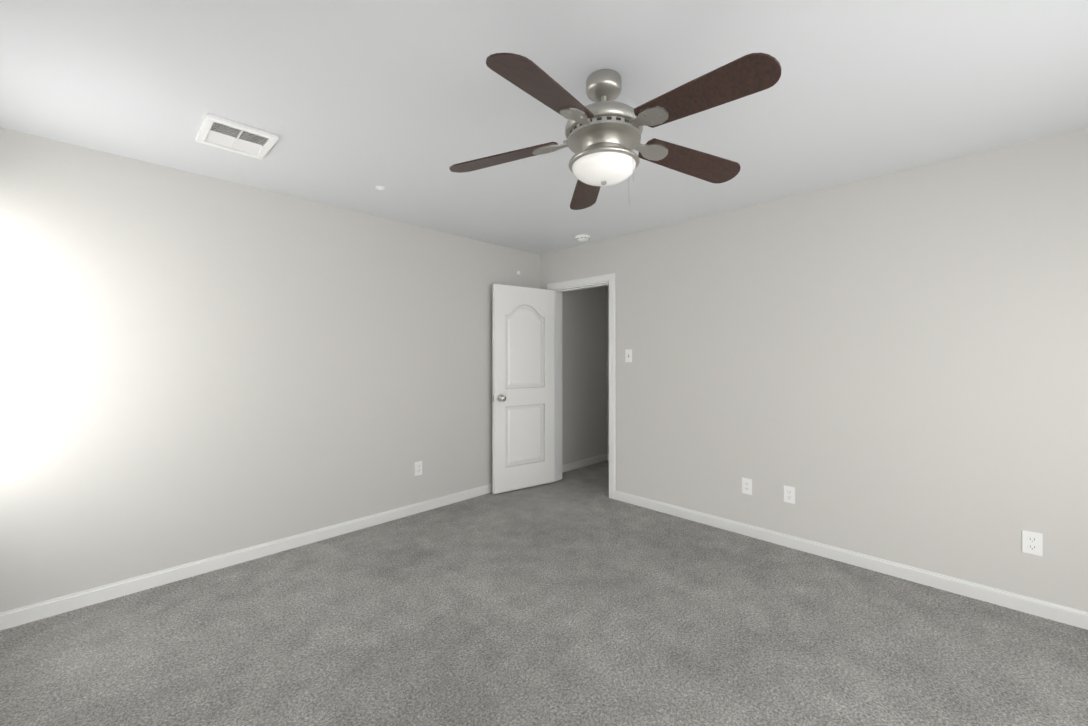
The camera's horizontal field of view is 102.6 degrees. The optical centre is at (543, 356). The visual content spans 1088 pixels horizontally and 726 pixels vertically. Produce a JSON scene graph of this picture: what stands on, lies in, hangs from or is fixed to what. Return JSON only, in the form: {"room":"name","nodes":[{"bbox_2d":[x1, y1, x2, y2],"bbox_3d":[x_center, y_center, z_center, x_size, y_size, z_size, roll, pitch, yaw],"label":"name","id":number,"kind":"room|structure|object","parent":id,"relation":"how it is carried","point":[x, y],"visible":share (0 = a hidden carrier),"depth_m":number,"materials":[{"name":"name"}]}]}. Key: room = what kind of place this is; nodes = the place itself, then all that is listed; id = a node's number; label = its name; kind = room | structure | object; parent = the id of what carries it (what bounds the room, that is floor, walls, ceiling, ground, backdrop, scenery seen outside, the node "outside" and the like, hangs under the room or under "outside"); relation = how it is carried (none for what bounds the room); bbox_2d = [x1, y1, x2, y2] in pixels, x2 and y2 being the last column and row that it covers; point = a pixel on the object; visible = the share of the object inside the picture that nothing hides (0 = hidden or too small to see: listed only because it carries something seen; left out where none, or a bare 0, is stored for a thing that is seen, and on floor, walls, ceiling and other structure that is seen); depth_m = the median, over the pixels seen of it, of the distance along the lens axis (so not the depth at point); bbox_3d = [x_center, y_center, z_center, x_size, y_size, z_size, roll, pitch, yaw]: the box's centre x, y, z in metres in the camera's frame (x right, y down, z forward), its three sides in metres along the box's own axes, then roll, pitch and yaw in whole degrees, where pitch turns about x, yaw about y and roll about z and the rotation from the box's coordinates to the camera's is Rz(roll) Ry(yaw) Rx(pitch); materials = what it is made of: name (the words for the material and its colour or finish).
{"room":"empty bedroom","nodes":[
{"label":"empty bedroom","id":0,"kind":"room"},
{"bbox_2d":[0,127,605,612],"bbox_3d":[-0.999,0.111,3.898,0.150,2.440,5.280,0,0,44],"label":"wall","id":1,"kind":"structure","parent":0,"point":[194,367],"depth_m":2.73,"materials":[{"name":"grey paint"}]},
{"bbox_2d":[0,484,491,630],"bbox_3d":[-1.397,1.289,3.361,0.030,0.082,3.900,0,0,44],"label":"baseboard","id":2,"kind":"structure","parent":1,"relation":"attached to","point":[103,593],"depth_m":2.67,"materials":[{"name":"white wood"}]},
{"bbox_2d":[415,461,421,475],"bbox_3d":[-1.068,0.956,3.712,0.008,0.117,0.072,0,0,44],"label":"electrical outlet","id":3,"kind":"object","parent":1,"relation":"attached to","point":[418,468],"visible":1,"depth_m":3.71,"materials":[{"name":"white plastic"}]},
{"bbox_2d":[562,454,607,472],"bbox_3d":[0.432,1.294,5.223,0.030,0.082,1.020,0,0,44],"label":"baseboard","id":4,"kind":"structure","parent":1,"relation":"attached to","point":[585,462],"depth_m":5.28,"materials":[{"name":"white wood"}]},
{"bbox_2d":[0,460,1087,725],"bbox_3d":[0.693,1.377,2.128,5.040,0.100,5.430,0,0,44],"label":"floor","id":5,"kind":"structure","parent":0,"point":[578,596],"depth_m":2.04,"materials":[{"name":"carpet"}]},
{"bbox_2d":[0,0,1087,254],"bbox_3d":[0.693,-1.163,2.135,5.040,0.100,5.430,0,0,44],"label":"ceiling","id":6,"kind":"structure","parent":0,"point":[352,104],"depth_m":1.83,"materials":[{"name":"white paint"}]},
{"bbox_2d":[196,113,278,159],"bbox_3d":[-1.557,-1.103,2.211,0.330,0.020,0.290,0,0,44],"label":"ceiling vent","id":7,"kind":"object","parent":6,"relation":"in","point":[227,134],"visible":1,"depth_m":2.19,"materials":[{"name":"white plastic"}]},
{"bbox_2d":[375,186,384,189],"bbox_3d":[-1.079,-1.103,2.872,0.062,0.017,0.062,0,0,44],"label":"detector","id":8,"kind":"object","parent":6,"relation":"attached to","point":[380,187],"visible":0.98,"depth_m":2.86,"materials":[{"name":"white plastic"}]},
{"bbox_2d":[575,234,589,241],"bbox_3d":[0.359,-1.087,4.038,0.140,0.043,0.140,0,0,44],"label":"smoke detector","id":9,"kind":"object","parent":6,"relation":"attached to","point":[582,238],"visible":1,"depth_m":4.00,"materials":[{"name":"white plastic"}]},
{"bbox_2d":[449,53,781,209],"bbox_3d":[0.250,-0.879,1.718,1.274,0.470,1.287,0,0,44],"label":"fan","id":10,"kind":"object","parent":6,"relation":"hanging from","point":[603,132],"visible":1,"depth_m":1.64,"materials":[{"name":"brown wood"}]},
{"bbox_2d":[606,286,608,453],"bbox_3d":[1.805,0.113,4.740,2.670,2.440,0.150,0,0,44],"label":"wall","id":11,"kind":"structure","parent":0,"point":[607,369],"depth_m":5.59,"materials":[{"name":"grey paint"}]},
{"bbox_2d":[540,128,1087,611],"bbox_3d":[1.756,0.109,3.107,4.890,2.440,0.150,0,0,44],"label":"wall","id":12,"kind":"structure","parent":0,"point":[890,366],"depth_m":2.67,"materials":[{"name":"grey paint"}]},
{"bbox_2d":[547,273,615,498],"bbox_3d":[0.406,0.279,4.432,0.881,2.108,0.184,0,0,44],"label":"door frame","id":13,"kind":"structure","parent":12,"relation":"attached to","point":[610,278],"depth_m":4.39,"materials":[{"name":"white wood"}]},
{"bbox_2d":[492,284,553,493],"bbox_3d":[-0.210,0.314,4.420,0.217,2.014,0.727,0,0,44],"label":"door","id":14,"kind":"structure","parent":13,"relation":"attached to","point":[522,387],"depth_m":4.36,"materials":[{"name":"white paint"}]},
{"bbox_2d":[625,349,631,361],"bbox_3d":[0.766,-0.004,3.961,0.072,0.117,0.017,0,0,44],"label":"switch plate","id":15,"kind":"object","parent":12,"relation":"attached to","point":[628,355],"visible":1,"depth_m":3.96,"materials":[{"name":"white plastic"}]},
{"bbox_2d":[742,477,751,494],"bbox_3d":[1.507,0.966,3.238,0.072,0.117,0.008,0,0,44],"label":"electrical outlet","id":16,"kind":"object","parent":12,"relation":"attached to","point":[746,485],"visible":1,"depth_m":3.24,"materials":[{"name":"white plastic"}]},
{"bbox_2d":[784,485,794,503],"bbox_3d":[1.709,0.965,3.040,0.072,0.117,0.008,0,0,44],"label":"electrical outlet","id":17,"kind":"object","parent":12,"relation":"attached to","point":[789,494],"visible":1,"depth_m":3.04,"materials":[{"name":"white plastic"}]},
{"bbox_2d":[615,490,1087,629],"bbox_3d":[1.988,1.287,2.760,3.717,0.082,0.014,0,0,44],"label":"baseboard","id":18,"kind":"structure","parent":12,"relation":"attached to","point":[1041,608],"depth_m":2.65,"materials":[{"name":"white wood"}]},
{"bbox_2d":[1022,530,1042,555],"bbox_3d":[2.516,0.963,2.247,0.072,0.117,0.008,0,0,44],"label":"electrical outlet","id":19,"kind":"object","parent":12,"relation":"attached to","point":[1032,542],"visible":1,"depth_m":2.25,"materials":[{"name":"white plastic"}]}
]}

